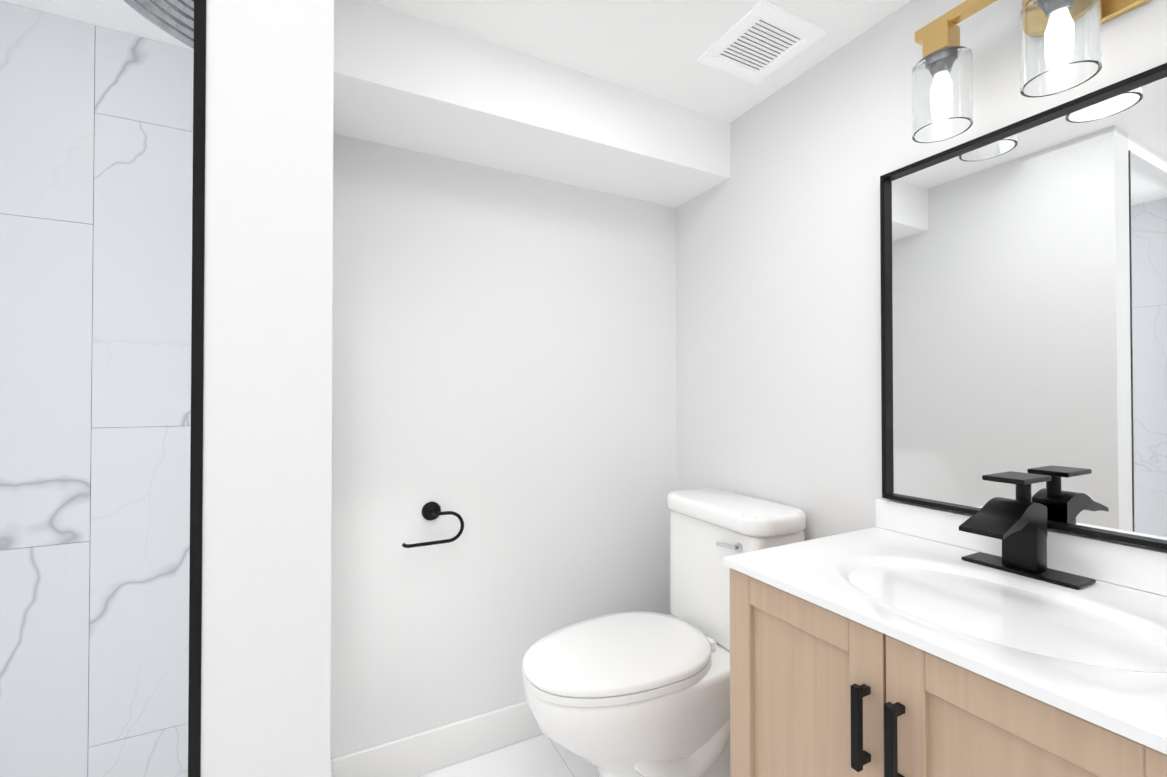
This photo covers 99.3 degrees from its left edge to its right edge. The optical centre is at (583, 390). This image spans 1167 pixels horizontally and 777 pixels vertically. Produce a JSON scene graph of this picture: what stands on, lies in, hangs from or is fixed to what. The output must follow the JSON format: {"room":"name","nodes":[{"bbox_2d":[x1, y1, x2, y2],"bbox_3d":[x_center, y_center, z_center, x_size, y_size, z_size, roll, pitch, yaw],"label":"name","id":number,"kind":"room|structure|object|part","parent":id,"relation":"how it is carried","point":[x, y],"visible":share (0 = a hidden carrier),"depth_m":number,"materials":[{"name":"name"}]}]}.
{"room":"bathroom","nodes":[
{"label":"bathroom","id":0,"kind":"room"},
{"bbox_2d":[0,0,193,49],"bbox_3d":[-1.044,-0.973,0.840,0.832,0.065,0.975,0,-1,-27],"label":"ceiling","id":1,"kind":"structure","parent":0,"point":[121,16],"depth_m":1.24,"materials":[{"name":"white"}]},
{"bbox_2d":[102,426,161,427],"bbox_3d":[-1.267,0.159,1.260,0.832,2.190,0.004,0,-1,-27],"label":"wall","id":2,"kind":"structure","parent":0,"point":[117,427],"depth_m":1.29,"materials":[{"name":"white"}]},
{"bbox_2d":[0,541,89,776],"bbox_3d":[-1.440,0.785,1.161,0.419,0.805,0.010,0,-1,-27],"label":"wall tile","id":3,"kind":"structure","parent":2,"relation":"attached to","point":[44,648],"depth_m":1.22,"materials":[{"name":"stone"}]},
{"bbox_2d":[0,214,93,549],"bbox_3d":[-1.440,-0.021,1.169,0.419,0.805,0.010,0,-1,-27],"label":"wall tile","id":4,"kind":"structure","parent":2,"relation":"attached to","point":[46,295],"depth_m":1.22,"materials":[{"name":"stone"}]},
{"bbox_2d":[0,1,94,224],"bbox_3d":[-1.440,-0.681,1.176,0.419,0.512,0.010,0,-1,-27],"label":"wall tile","id":5,"kind":"structure","parent":2,"relation":"attached to","point":[47,92],"depth_m":1.23,"materials":[{"name":"stone"}]},
{"bbox_2d":[88,723,187,776],"bbox_3d":[-1.079,1.079,1.345,0.391,0.351,0.010,0,-1,-27],"label":"wall tile","id":6,"kind":"structure","parent":2,"relation":"attached to","point":[161,753],"depth_m":1.30,"materials":[{"name":"stone"}]},
{"bbox_2d":[88,426,190,746],"bbox_3d":[-1.079,0.499,1.351,0.391,0.805,0.010,0,-1,-27],"label":"wall tile","id":7,"kind":"structure","parent":2,"relation":"attached to","point":[139,590],"depth_m":1.30,"materials":[{"name":"tile"}]},
{"bbox_2d":[91,113,192,427],"bbox_3d":[-1.079,-0.306,1.359,0.391,0.805,0.010,0,-1,-27],"label":"wall tile","id":8,"kind":"structure","parent":2,"relation":"attached to","point":[142,285],"depth_m":1.31,"materials":[{"name":"stone"}]},
{"bbox_2d":[95,25,193,131],"bbox_3d":[-1.079,-0.822,1.364,0.391,0.225,0.010,0,-1,-27],"label":"wall tile","id":9,"kind":"structure","parent":2,"relation":"attached to","point":[143,79],"depth_m":1.31,"materials":[{"name":"stone"}]},
{"bbox_2d":[200,0,333,776],"bbox_3d":[-0.614,0.124,1.052,0.136,2.255,0.975,0,-1,-27],"label":"wall","id":10,"kind":"structure","parent":0,"point":[266,538],"depth_m":0.62,"materials":[{"name":"white paint"}]},
{"bbox_2d":[188,0,205,776],"bbox_3d":[-0.458,0.152,0.589,0.012,2.190,0.014,0,-1,-27],"label":"trim","id":11,"kind":"structure","parent":10,"relation":"attached to","point":[196,443],"depth_m":0.58,"materials":[{"name":"black metal"}]},
{"bbox_2d":[330,760,332,776],"bbox_3d":[-0.544,1.185,1.069,0.014,0.134,0.989,0,-1,-27],"label":"baseboard","id":12,"kind":"structure","parent":10,"relation":"attached to","point":[331,768],"depth_m":1.47,"materials":[{"name":"white"}]},
{"bbox_2d":[330,133,675,759],"bbox_3d":[-0.688,0.130,1.619,2.390,2.255,0.100,0,-1,-27],"label":"wall","id":13,"kind":"structure","parent":0,"point":[504,364],"depth_m":1.73,"materials":[{"name":"white paint"}]},
{"bbox_2d":[402,502,463,547],"bbox_3d":[-0.495,0.435,1.627,0.197,0.130,0.055,0,-1,-27],"label":"toilet paper holder","id":14,"kind":"object","parent":13,"relation":"attached to","point":[431,511],"visible":0.98,"depth_m":1.63,"materials":[{"name":"black metal"}]},
{"bbox_2d":[333,701,542,776],"bbox_3d":[-0.187,1.192,1.802,1.294,0.134,0.014,0,-1,-27],"label":"baseboard","id":15,"kind":"structure","parent":13,"relation":"attached to","point":[424,752],"depth_m":1.65,"materials":[{"name":"white"}]},
{"bbox_2d":[418,734,598,776],"bbox_3d":[0.011,1.285,0.364,2.490,0.080,2.950,0,-1,-27],"label":"floor","id":16,"kind":"structure","parent":0,"point":[543,755],"depth_m":1.67,"materials":[{"name":"tile"}]},
{"bbox_2d":[522,488,806,776],"bbox_3d":[0.226,0.810,1.508,0.834,0.892,0.469,0,-1,-27],"label":"toilet","id":17,"kind":"object","parent":16,"relation":"on","point":[634,694],"visible":0.88,"depth_m":1.41,"materials":[{"name":"white ceramic"}]},
{"bbox_3d":[0.101,0.789,1.468,0.576,0.019,0.406,0,-1,-27],"label":"seat","id":18,"kind":"part","parent":17,"relation":"part of","materials":[{"name":"white plastic"}]},
{"bbox_3d":[0.102,0.763,1.469,0.574,0.030,0.402,0,-1,-27],"label":"seat lid","id":19,"kind":"part","parent":17,"relation":"part of","materials":[{"name":"white plastic"}]},
{"bbox_3d":[0.209,1.028,1.521,0.808,0.457,0.402,0,-1,-27],"label":"bowl","id":20,"kind":"part","parent":17,"relation":"part of","materials":[{"name":"white ceramic"}]},
{"bbox_3d":[0.432,0.469,1.498,0.016,0.018,0.076,0,-1,-27],"label":"lever arm","id":21,"kind":"part","parent":17,"relation":"part of"},
{"bbox_3d":[0.488,0.395,1.647,0.245,0.059,0.469,0,-1,-27],"label":"tank lid","id":22,"kind":"part","parent":17,"relation":"part of","materials":[{"name":"white ceramic"}]},
{"bbox_3d":[0.493,0.613,1.649,0.217,0.374,0.427,0,-1,-27],"label":"tank","id":23,"kind":"part","parent":17,"relation":"part of","materials":[{"name":"white ceramic"}]},
{"bbox_2d":[723,498,1166,776],"bbox_3d":[0.699,0.767,0.896,0.577,0.965,0.686,0,-1,-27],"label":"bathroom vanity","id":24,"kind":"object","parent":16,"relation":"on","point":[901,639],"visible":0.98,"depth_m":0.83,"materials":[{"name":"light oak"},{"name":"matte black metal"},{"name":"white porcelain"}]},
{"bbox_3d":[0.405,0.415,0.939,0.020,0.058,0.221,0,-1,-27],"label":"door rail","id":25,"kind":"part","parent":24,"relation":"part of","materials":[{"name":"brown wood"}]},
{"bbox_3d":[0.410,0.766,0.938,0.008,0.647,0.225,0,-1,-27],"label":"door panel","id":26,"kind":"part","parent":24,"relation":"part of","materials":[{"name":"brown wood"}]},
{"bbox_3d":[0.452,0.485,0.801,0.021,0.011,0.011,0,-1,-27],"label":"handle post","id":27,"kind":"part","parent":24,"relation":"part of","materials":[{"name":"black metal"}]},
{"bbox_3d":[0.452,0.593,0.800,0.021,0.011,0.011,0,-1,-27],"label":"handle post","id":28,"kind":"part","parent":24,"relation":"part of","materials":[{"name":"black metal"}]},
{"bbox_3d":[0.477,0.484,0.753,0.021,0.011,0.011,0,-1,-27],"label":"handle post","id":29,"kind":"part","parent":24,"relation":"part of","materials":[{"name":"black metal"}]},
{"bbox_3d":[0.567,0.763,0.635,0.008,0.647,0.225,0,-1,-27],"label":"door panel","id":30,"kind":"part","parent":24,"relation":"part of","materials":[{"name":"brown wood"}]},
{"bbox_2d":[959,471,1095,589],"bbox_3d":[0.827,0.265,0.967,0.206,0.193,0.188,0,-1,-27],"label":"faucet","id":31,"kind":"object","parent":24,"relation":"on","point":[1018,526],"visible":0.98,"depth_m":0.97,"materials":[{"name":"black metal"}]},
{"bbox_3d":[0.820,0.253,0.963,0.190,0.072,0.070,0,-1,-27],"label":"spout","id":32,"kind":"part","parent":31,"relation":"part of","materials":[{"name":"black metal"}]},
{"bbox_3d":[0.860,0.174,0.985,0.115,0.010,0.068,0,-1,-27],"label":"handle","id":33,"kind":"part","parent":31,"relation":"part of","materials":[{"name":"black metal"}]},
{"bbox_3d":[0.885,0.202,0.997,0.024,0.046,0.024,0,-1,-27],"label":"handle stem","id":34,"kind":"part","parent":31,"relation":"part of","materials":[{"name":"black metal"}]},
{"bbox_3d":[0.561,0.412,0.636,0.020,0.058,0.221,0,-1,-27],"label":"door rail","id":35,"kind":"part","parent":24,"relation":"part of","materials":[{"name":"brown wood"}]},
{"bbox_2d":[333,0,730,206],"bbox_3d":[-0.116,-0.894,1.685,1.322,0.207,0.326,0,-1,-27],"label":"ceiling soffit","id":36,"kind":"structure","parent":0,"point":[406,81],"depth_m":1.52,"materials":[{"name":"white paint"}]},
{"bbox_2d":[366,0,910,122],"bbox_3d":[0.011,-1.050,0.387,2.490,0.080,2.950,0,-1,-27],"label":"ceiling","id":37,"kind":"structure","parent":0,"point":[656,48],"depth_m":1.39,"materials":[{"name":"white paint"}]},
{"bbox_2d":[719,17,802,71],"bbox_3d":[0.508,-0.995,1.434,0.165,0.008,0.175,0,-1,-27],"label":"ceiling vent","id":38,"kind":"object","parent":37,"relation":"in","point":[760,45],"depth_m":1.43,"materials":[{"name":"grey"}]},
{"bbox_3d":[0.471,-0.994,1.506,0.165,0.007,0.012,0,-1,-27],"label":"louvered air vent","id":39,"kind":"part","parent":38,"relation":"part of","materials":[{"name":"white plastic"}]},
{"bbox_3d":[0.477,-0.994,1.494,0.165,0.007,0.012,0,-1,-27],"label":"louvered air vent","id":40,"kind":"part","parent":38,"relation":"part of","materials":[{"name":"white plastic"}]},
{"bbox_3d":[0.483,-0.994,1.482,0.165,0.007,0.012,0,-1,-27],"label":"louvered air vent","id":41,"kind":"part","parent":38,"relation":"part of","materials":[{"name":"white plastic"}]},
{"bbox_3d":[0.489,-0.994,1.470,0.165,0.007,0.012,0,-1,-27],"label":"louvered air vent","id":42,"kind":"part","parent":38,"relation":"part of","materials":[{"name":"white plastic"}]},
{"bbox_3d":[0.496,-0.994,1.458,0.165,0.007,0.012,0,-1,-27],"label":"louvered air vent","id":43,"kind":"part","parent":38,"relation":"part of","materials":[{"name":"white plastic"}]},
{"bbox_3d":[0.502,-0.994,1.446,0.165,0.007,0.012,0,-1,-27],"label":"louvered air vent","id":44,"kind":"part","parent":38,"relation":"part of","materials":[{"name":"white plastic"}]},
{"bbox_3d":[0.508,-0.994,1.434,0.165,0.007,0.012,0,-1,-27],"label":"louvered air vent","id":45,"kind":"part","parent":38,"relation":"part of","materials":[{"name":"white plastic"}]},
{"bbox_3d":[0.514,-0.994,1.422,0.165,0.007,0.012,0,-1,-27],"label":"louvered air vent","id":46,"kind":"part","parent":38,"relation":"part of","materials":[{"name":"white plastic"}]},
{"bbox_3d":[0.520,-0.995,1.410,0.165,0.007,0.012,0,-1,-27],"label":"louvered air vent","id":47,"kind":"part","parent":38,"relation":"part of","materials":[{"name":"white plastic"}]},
{"bbox_3d":[0.526,-0.995,1.398,0.165,0.007,0.012,0,-1,-27],"label":"louvered air vent","id":48,"kind":"part","parent":38,"relation":"part of","materials":[{"name":"white plastic"}]},
{"bbox_3d":[0.533,-0.995,1.387,0.165,0.007,0.012,0,-1,-27],"label":"louvered air vent","id":49,"kind":"part","parent":38,"relation":"part of","materials":[{"name":"white plastic"}]},
{"bbox_3d":[0.539,-0.995,1.375,0.165,0.007,0.012,0,-1,-27],"label":"louvered air vent","id":50,"kind":"part","parent":38,"relation":"part of","materials":[{"name":"white plastic"}]},
{"bbox_3d":[0.545,-0.995,1.363,0.165,0.007,0.012,0,-1,-27],"label":"louvered air vent","id":51,"kind":"part","parent":38,"relation":"part of","materials":[{"name":"white plastic"}]},
{"bbox_2d":[676,0,1166,550],"bbox_3d":[1.073,0.123,0.924,0.100,2.255,2.950,0,-1,-27],"label":"wall","id":52,"kind":"structure","parent":0,"point":[778,332],"depth_m":1.52,"materials":[{"name":"white paint"}]},
{"bbox_2d":[876,498,1166,595],"bbox_3d":[0.947,0.325,1.028,0.019,0.077,0.686,0,-1,-27],"label":"backsplash","id":53,"kind":"structure","parent":52,"relation":"attached to","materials":[{"name":"white stone"}]},
{"bbox_2d":[880,63,1166,549],"bbox_3d":[0.942,-0.145,1.030,0.031,0.848,0.636,0,-1,-27],"label":"mirror","id":54,"kind":"object","parent":52,"relation":"attached to","point":[1023,262],"visible":0.92,"depth_m":1.03,"materials":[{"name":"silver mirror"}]},
{"bbox_3d":[0.798,-0.142,1.308,0.031,0.826,0.011,0,-1,-27],"label":"frame","id":55,"kind":"part","parent":54,"relation":"part of","materials":[{"name":"black metal"}]},
{"bbox_3d":[0.942,-0.563,1.034,0.031,0.011,0.636,0,-1,-27],"label":"frame","id":56,"kind":"part","parent":54,"relation":"part of","materials":[{"name":"black metal"}]},
{"bbox_3d":[0.942,0.274,1.026,0.031,0.011,0.636,0,-1,-27],"label":"frame","id":57,"kind":"part","parent":54,"relation":"part of","materials":[{"name":"black metal"}]},
{"bbox_2d":[912,0,1150,142],"bbox_3d":[0.914,-0.720,0.941,0.167,0.280,0.510,0,-1,-27],"label":"sconce","id":58,"kind":"object","parent":52,"relation":"attached to","point":[1060,46],"visible":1,"depth_m":0.97,"materials":[{"name":"clear glass"}]},
{"bbox_3d":[0.797,-0.656,1.105,0.110,0.156,0.110,0,-1,-27],"label":"lamp shade glass","id":59,"kind":"part","parent":58,"relation":"part of","materials":[{"name":"clear glass"}]},
{"bbox_3d":[0.889,-0.648,0.927,0.038,0.098,0.038,0,-1,-27],"label":"lamp bulb","id":60,"kind":"part","parent":58,"relation":"part of","materials":[{"name":"white glass"}]},
{"bbox_3d":[0.889,-0.658,0.927,0.110,0.156,0.110,0,-1,-27],"label":"lamp shade glass","id":61,"kind":"part","parent":58,"relation":"part of","materials":[{"name":"clear glass"}]},
{"bbox_3d":[-0.790,-0.680,1.241,0.010,0.512,0.469,0,-1,-27],"label":"wall tile","id":62,"kind":"structure","parent":0,"visible":0},
{"bbox_2d":[123,0,193,48],"bbox_3d":[-0.785,-0.766,0.982,0.219,0.197,0.223,0,-1,-27],"label":"shower head","id":63,"kind":"object","parent":62,"relation":"attached to","point":[174,18],"visible":0.48,"depth_m":0.94}
]}

